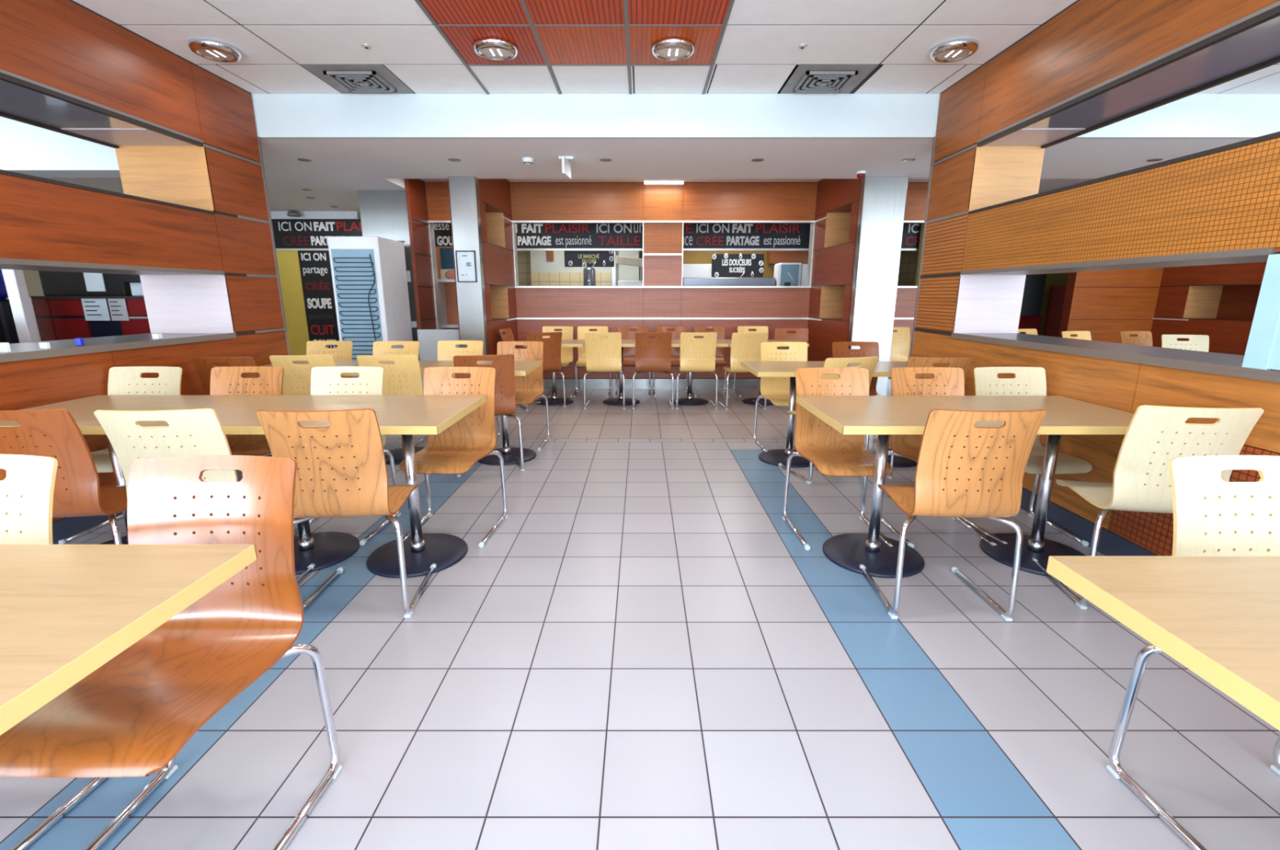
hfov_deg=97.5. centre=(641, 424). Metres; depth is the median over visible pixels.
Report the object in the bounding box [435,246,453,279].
wall
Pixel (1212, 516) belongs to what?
dining chair
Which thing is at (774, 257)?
upper cabinet
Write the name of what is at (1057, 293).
door
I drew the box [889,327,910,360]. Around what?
dining chair
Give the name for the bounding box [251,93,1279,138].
beam
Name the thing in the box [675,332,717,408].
dining chair
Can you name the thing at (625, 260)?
cooler
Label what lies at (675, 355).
dining chair
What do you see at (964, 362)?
dining chair
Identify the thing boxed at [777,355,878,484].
dining chair
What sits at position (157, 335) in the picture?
clip
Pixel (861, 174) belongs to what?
fire alarm
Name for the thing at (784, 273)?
cooler
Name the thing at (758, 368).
dining table
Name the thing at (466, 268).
framed notice
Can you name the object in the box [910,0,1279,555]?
wall
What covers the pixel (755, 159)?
recessed light
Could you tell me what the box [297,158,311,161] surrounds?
recessed light
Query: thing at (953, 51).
recessed light
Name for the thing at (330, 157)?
ceiling
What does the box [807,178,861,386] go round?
wall
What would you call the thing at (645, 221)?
shelf
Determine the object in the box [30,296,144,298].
countertop
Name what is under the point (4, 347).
clip
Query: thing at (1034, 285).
wall screen
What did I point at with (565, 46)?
ceiling
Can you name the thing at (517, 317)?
shelf
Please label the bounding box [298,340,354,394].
dining chair
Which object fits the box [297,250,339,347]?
vertical sign
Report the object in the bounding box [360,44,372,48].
ceiling sensor
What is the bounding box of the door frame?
[612,250,615,285]
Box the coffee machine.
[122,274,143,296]
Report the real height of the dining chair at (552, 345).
0.922 m
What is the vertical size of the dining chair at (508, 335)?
0.922 m
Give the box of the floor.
[0,386,1279,849]
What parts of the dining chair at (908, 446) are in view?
leg, leg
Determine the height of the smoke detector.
0.052 m
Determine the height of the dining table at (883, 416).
0.775 m
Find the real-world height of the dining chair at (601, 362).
0.922 m
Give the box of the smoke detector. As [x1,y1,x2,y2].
[521,157,533,164]
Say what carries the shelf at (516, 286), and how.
attached to the wall at (662, 300)
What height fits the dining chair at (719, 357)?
0.922 m
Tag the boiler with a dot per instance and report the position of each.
(588, 273)
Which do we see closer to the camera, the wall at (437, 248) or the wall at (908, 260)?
the wall at (437, 248)
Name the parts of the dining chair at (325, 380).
leg, leg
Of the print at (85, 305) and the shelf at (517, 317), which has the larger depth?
the shelf at (517, 317)
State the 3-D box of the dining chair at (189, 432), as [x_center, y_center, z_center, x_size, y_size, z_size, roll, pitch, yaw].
[-1.858,0.337,2.444,0.504,0.922,0.545,-1,13,-4]
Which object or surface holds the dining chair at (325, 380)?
on the floor
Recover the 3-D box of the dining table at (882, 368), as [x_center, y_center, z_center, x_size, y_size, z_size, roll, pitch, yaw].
[2.042,-0.106,4.696,0.755,0.775,0.720,0,13,0]
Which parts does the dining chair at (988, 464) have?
leg, leg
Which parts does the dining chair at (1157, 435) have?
leg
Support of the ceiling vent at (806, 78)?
in the ceiling at (565, 46)
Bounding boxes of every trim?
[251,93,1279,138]
[411,217,436,320]
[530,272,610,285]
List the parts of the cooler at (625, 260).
lid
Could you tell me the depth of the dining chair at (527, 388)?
5.25 m
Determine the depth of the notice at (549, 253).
10.81 m
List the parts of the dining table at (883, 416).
post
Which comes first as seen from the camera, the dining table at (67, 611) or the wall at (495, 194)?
the dining table at (67, 611)
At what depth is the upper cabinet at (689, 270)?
10.57 m
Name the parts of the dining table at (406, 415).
post, post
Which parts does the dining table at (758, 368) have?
post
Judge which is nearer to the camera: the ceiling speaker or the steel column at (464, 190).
the steel column at (464, 190)
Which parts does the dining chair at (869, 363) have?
leg, leg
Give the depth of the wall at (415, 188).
7.50 m
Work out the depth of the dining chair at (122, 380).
3.37 m
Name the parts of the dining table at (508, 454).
post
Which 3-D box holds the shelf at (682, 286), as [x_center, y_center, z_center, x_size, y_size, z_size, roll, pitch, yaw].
[1.485,-1.973,8.024,1.830,0.024,0.195,0,13,0]
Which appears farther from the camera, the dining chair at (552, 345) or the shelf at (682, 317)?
the shelf at (682, 317)
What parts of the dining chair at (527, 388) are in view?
leg, leg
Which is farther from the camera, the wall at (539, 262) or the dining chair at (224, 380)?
the wall at (539, 262)
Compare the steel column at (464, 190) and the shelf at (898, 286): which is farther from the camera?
the shelf at (898, 286)
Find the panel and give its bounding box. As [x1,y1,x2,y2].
[440,247,453,269]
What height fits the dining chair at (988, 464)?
0.922 m
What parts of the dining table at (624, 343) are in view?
post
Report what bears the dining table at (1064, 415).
on the floor
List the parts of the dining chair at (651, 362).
leg, leg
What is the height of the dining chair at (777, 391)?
0.922 m
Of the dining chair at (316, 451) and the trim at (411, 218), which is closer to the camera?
the dining chair at (316, 451)
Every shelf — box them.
[427,220,450,222]
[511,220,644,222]
[515,285,643,288]
[517,317,643,319]
[643,253,682,255]
[643,285,681,288]
[643,317,681,319]
[644,220,683,222]
[681,285,811,288]
[681,317,808,319]
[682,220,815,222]
[893,317,914,319]
[897,285,917,288]
[903,220,924,222]
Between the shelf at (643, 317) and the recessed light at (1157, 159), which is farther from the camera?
the shelf at (643, 317)
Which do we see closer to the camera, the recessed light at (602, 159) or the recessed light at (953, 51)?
the recessed light at (953, 51)
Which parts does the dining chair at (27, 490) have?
leg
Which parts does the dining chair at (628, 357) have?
leg, leg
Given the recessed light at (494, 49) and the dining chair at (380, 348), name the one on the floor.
the dining chair at (380, 348)
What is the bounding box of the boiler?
[582,266,595,285]
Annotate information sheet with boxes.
[80,298,111,320]
[107,298,129,320]
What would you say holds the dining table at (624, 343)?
on the floor
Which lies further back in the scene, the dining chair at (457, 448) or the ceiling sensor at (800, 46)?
the ceiling sensor at (800, 46)
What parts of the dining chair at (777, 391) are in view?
leg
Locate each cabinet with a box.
[38,271,133,296]
[417,329,459,391]
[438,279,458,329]
[682,263,712,278]
[766,250,808,264]
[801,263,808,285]
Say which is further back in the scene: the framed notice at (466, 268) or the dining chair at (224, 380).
the framed notice at (466, 268)
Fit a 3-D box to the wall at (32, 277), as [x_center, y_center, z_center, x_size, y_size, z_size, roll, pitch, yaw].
[-9.050,-1.248,4.587,0.100,3.050,14.900,0,13,0]
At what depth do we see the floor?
1.90 m
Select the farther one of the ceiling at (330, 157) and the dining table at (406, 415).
the ceiling at (330, 157)
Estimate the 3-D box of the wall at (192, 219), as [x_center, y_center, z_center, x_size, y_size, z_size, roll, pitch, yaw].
[-3.522,-0.655,2.218,0.676,2.957,5.616,0,13,0]
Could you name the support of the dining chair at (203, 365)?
on the floor
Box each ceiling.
[45,138,1249,218]
[72,0,1279,94]
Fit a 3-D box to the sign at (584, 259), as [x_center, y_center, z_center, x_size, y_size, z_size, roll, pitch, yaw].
[-0.931,-3.309,9.912,0.884,1.024,0.036,0,13,0]
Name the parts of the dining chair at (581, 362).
leg, leg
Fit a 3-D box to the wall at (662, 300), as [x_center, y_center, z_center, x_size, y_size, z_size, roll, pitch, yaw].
[2.205,-1.939,8.032,10.310,2.850,0.195,0,13,0]
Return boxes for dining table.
[0,395,255,544]
[0,544,257,734]
[140,395,486,577]
[258,360,446,464]
[420,360,542,465]
[524,339,585,405]
[583,339,639,405]
[671,339,728,405]
[721,339,808,405]
[741,360,825,467]
[795,395,1004,577]
[846,360,936,467]
[928,395,1133,576]
[1045,555,1279,730]
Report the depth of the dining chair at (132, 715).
1.46 m
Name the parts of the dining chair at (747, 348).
leg, leg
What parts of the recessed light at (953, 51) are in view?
bulb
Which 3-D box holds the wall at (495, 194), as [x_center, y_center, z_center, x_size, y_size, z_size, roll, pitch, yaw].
[-1.991,-1.773,7.311,0.372,2.850,1.370,1,13,2]
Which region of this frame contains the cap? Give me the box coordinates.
[74,337,84,346]
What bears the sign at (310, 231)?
attached to the ceiling at (330, 157)
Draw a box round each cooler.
[615,255,642,285]
[773,262,802,285]
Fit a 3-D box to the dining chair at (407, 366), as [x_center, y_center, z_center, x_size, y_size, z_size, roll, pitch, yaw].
[-1.858,-0.110,4.383,0.504,0.922,0.545,-1,13,-4]
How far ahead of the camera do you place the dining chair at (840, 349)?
5.21 m
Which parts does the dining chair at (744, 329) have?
leg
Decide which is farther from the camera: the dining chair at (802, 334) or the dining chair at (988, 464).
the dining chair at (802, 334)
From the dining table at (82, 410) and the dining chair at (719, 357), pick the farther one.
the dining chair at (719, 357)
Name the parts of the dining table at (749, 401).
post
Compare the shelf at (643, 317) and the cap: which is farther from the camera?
the shelf at (643, 317)
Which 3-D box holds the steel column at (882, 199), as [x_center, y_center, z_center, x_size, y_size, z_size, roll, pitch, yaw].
[2.725,-1.493,6.585,0.480,2.630,0.125,0,13,0]
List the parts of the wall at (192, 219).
wood panel, wood panel, head trim, head rail, wood panel, sill, rail, wood panel, wood panel, wood panel, wood panel, wood panel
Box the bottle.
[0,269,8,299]
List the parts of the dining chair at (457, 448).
leg, leg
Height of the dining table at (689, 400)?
0.775 m
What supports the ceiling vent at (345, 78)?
in the ceiling at (565, 46)
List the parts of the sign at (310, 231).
rail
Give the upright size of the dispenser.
1.635 m
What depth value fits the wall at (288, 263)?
9.38 m
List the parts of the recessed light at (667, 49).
bulb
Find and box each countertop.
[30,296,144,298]
[682,277,775,285]
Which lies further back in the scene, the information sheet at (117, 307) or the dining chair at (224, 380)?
the information sheet at (117, 307)
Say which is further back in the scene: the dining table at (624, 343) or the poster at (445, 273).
the poster at (445, 273)
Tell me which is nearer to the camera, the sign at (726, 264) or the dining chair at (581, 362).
the dining chair at (581, 362)
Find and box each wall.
[0,0,290,544]
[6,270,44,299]
[275,250,309,355]
[357,190,428,360]
[404,178,436,329]
[425,182,1163,388]
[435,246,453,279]
[448,178,519,386]
[515,250,917,353]
[529,213,815,328]
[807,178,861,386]
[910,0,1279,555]
[913,223,1068,335]
[1151,262,1266,355]
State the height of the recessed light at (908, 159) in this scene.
0.007 m
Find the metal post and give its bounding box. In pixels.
[28,296,40,341]
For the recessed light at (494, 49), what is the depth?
3.69 m
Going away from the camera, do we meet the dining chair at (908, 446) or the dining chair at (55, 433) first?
the dining chair at (55, 433)
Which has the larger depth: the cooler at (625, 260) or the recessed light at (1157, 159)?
the cooler at (625, 260)
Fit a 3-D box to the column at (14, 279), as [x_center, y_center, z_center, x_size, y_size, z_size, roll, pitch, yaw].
[-5.360,-0.733,4.911,0.100,1.900,0.080,0,13,0]
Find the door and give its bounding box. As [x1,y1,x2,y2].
[1043,285,1066,337]
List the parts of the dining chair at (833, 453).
leg, leg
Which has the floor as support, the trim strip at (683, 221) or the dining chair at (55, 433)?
the dining chair at (55, 433)
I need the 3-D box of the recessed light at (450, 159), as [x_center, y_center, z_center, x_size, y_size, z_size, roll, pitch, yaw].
[-1.820,-2.579,5.460,0.120,0.007,0.120,0,13,0]
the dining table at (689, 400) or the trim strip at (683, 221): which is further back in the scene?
the trim strip at (683, 221)
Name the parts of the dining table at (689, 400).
post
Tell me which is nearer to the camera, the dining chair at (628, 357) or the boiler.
the dining chair at (628, 357)
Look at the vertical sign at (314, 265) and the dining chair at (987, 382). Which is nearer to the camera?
the dining chair at (987, 382)
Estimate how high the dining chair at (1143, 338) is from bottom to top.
0.922 m
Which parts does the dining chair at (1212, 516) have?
leg, leg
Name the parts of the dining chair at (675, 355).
leg, leg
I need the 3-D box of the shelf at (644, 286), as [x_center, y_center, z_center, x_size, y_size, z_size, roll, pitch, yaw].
[0.300,-1.973,8.024,0.540,0.024,0.195,0,13,0]
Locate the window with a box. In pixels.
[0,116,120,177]
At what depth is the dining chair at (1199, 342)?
6.14 m
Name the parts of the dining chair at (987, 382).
leg, leg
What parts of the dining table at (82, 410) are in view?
post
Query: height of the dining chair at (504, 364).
0.922 m
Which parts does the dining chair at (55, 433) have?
leg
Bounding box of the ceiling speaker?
[286,210,301,217]
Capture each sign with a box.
[270,211,919,250]
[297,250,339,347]
[558,155,573,178]
[564,250,613,267]
[711,250,764,277]
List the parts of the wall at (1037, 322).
red panel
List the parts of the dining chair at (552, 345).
leg, leg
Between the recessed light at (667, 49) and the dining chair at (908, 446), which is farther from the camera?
the recessed light at (667, 49)
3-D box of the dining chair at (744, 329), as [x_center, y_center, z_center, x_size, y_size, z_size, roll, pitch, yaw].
[1.560,-0.883,7.743,0.504,0.922,0.545,0,13,0]
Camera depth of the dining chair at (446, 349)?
5.34 m
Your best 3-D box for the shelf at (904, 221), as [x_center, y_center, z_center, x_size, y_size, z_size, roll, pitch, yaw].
[4.275,-2.809,7.756,1.450,0.024,0.047,0,13,0]
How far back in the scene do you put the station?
6.01 m
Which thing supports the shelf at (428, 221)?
attached to the wall at (662, 300)
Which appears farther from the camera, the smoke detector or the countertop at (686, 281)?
the countertop at (686, 281)
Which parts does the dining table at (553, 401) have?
post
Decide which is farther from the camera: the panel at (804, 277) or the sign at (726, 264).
the panel at (804, 277)
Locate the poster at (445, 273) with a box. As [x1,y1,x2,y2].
[440,269,454,279]
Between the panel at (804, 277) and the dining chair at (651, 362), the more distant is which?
the panel at (804, 277)
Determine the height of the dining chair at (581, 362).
0.922 m
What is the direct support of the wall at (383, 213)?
on the floor
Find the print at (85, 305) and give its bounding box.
[84,305,99,306]
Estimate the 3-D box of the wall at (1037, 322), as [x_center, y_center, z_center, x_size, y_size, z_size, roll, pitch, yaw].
[6.050,-2.220,9.253,3.100,2.850,0.070,0,13,0]
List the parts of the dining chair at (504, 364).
leg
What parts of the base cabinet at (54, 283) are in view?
glass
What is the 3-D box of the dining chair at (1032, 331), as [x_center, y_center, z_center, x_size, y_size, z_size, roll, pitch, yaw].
[4.992,-0.733,7.089,0.504,0.922,0.546,-5,14,-19]
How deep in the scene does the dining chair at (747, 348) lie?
6.59 m
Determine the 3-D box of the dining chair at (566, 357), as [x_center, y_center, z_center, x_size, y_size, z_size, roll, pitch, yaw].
[-1.170,-0.879,7.724,0.504,0.922,0.545,0,13,0]
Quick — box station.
[30,296,151,341]
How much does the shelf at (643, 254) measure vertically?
0.024 m
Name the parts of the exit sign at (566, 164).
ceiling plate, blade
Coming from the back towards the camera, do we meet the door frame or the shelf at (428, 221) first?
the door frame
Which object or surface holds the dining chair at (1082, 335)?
on the floor
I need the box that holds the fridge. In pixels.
[327,236,413,377]
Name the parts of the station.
rail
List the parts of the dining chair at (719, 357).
leg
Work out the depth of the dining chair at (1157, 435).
2.25 m
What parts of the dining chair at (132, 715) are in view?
leg, leg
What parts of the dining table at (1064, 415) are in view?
post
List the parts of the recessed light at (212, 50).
bulb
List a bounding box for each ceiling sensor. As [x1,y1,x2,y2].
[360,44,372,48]
[797,44,807,48]
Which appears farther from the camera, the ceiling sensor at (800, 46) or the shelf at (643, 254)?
the shelf at (643, 254)
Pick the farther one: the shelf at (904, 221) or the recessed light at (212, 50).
the shelf at (904, 221)
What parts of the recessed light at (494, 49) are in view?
bulb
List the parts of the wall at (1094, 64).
wood panel, wood panel, wood panel, wood panel, wood panel, sill, rail, wood panel, head rail, head trim, wood panel, perforated panel, wood panel, post, blue panel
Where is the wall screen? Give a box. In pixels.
[1020,273,1046,315]
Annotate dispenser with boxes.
[0,269,19,343]
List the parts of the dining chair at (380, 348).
leg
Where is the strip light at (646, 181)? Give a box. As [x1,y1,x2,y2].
[644,179,684,184]
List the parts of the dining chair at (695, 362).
leg, leg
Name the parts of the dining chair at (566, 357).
leg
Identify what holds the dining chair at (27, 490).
on the floor
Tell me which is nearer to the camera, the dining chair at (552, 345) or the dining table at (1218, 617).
the dining table at (1218, 617)
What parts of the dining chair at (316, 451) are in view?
leg, leg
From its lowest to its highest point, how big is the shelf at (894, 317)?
0.024 m
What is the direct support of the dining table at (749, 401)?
on the floor
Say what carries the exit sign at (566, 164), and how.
hanging from the ceiling at (330, 157)
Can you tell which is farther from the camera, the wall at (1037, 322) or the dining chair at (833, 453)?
the wall at (1037, 322)
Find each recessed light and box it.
[187,38,242,62]
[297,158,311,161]
[448,158,461,161]
[472,37,518,61]
[599,158,611,161]
[650,37,695,61]
[751,158,764,161]
[902,158,915,161]
[928,38,979,62]
[1146,158,1163,161]
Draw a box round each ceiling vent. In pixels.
[300,64,414,93]
[777,64,878,93]
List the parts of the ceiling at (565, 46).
orange panel, orange panel, orange panel, orange panel, orange panel, orange panel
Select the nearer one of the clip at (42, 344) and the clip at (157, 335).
the clip at (42, 344)
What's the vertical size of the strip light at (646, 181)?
0.056 m
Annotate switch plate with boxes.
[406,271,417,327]
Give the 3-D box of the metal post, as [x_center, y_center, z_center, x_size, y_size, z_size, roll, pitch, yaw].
[-5.600,-0.511,5.218,0.080,1.330,0.080,0,13,0]
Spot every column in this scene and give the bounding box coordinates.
[1,269,39,342]
[448,176,488,360]
[848,176,907,395]
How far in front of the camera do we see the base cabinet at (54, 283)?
6.11 m
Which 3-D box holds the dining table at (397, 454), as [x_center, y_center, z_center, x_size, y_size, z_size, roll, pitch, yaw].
[-2.433,-0.117,4.745,1.415,0.775,0.700,0,13,0]
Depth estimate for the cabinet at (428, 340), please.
6.97 m
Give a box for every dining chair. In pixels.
[0,408,127,544]
[0,453,107,849]
[0,454,342,849]
[58,366,182,544]
[93,408,315,583]
[191,356,259,470]
[209,366,295,518]
[256,408,436,617]
[269,354,356,466]
[293,366,400,545]
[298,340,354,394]
[356,354,423,462]
[373,341,427,446]
[399,366,507,547]
[423,340,483,446]
[453,353,524,476]
[495,341,550,451]
[498,328,550,403]
[519,331,565,410]
[542,326,576,397]
[573,326,611,397]
[583,332,625,408]
[614,326,650,397]
[632,332,673,408]
[652,326,688,397]
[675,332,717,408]
[692,326,729,397]
[717,332,768,409]
[733,325,768,397]
[753,342,807,451]
[770,328,808,379]
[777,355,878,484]
[782,367,893,550]
[825,341,883,441]
[858,408,1046,621]
[880,367,996,547]
[886,356,972,478]
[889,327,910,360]
[960,366,1092,546]
[1017,328,1037,334]
[1031,404,1263,608]
[1061,330,1091,340]
[1106,454,1279,849]
[1119,331,1152,346]
[1161,334,1208,351]
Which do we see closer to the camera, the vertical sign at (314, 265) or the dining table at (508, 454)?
the dining table at (508, 454)
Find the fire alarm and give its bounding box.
[856,170,866,178]
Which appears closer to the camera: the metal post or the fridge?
the metal post
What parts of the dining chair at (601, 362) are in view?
leg, leg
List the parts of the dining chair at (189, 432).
leg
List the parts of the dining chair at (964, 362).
leg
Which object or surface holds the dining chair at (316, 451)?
on the floor
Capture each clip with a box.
[0,342,11,352]
[38,342,50,348]
[151,333,162,338]
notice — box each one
[455,250,477,282]
[546,250,553,260]
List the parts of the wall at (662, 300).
opening frame, wood panel, wood panel, opening frame, wood panel, wood panel, wood panel, wood panel, wood panel, wood panel, wood panel, wood panel, wood panel, opening frame, wood panel, wood panel, wood panel, wood panel, wood panel, wood panel, wood panel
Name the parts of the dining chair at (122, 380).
leg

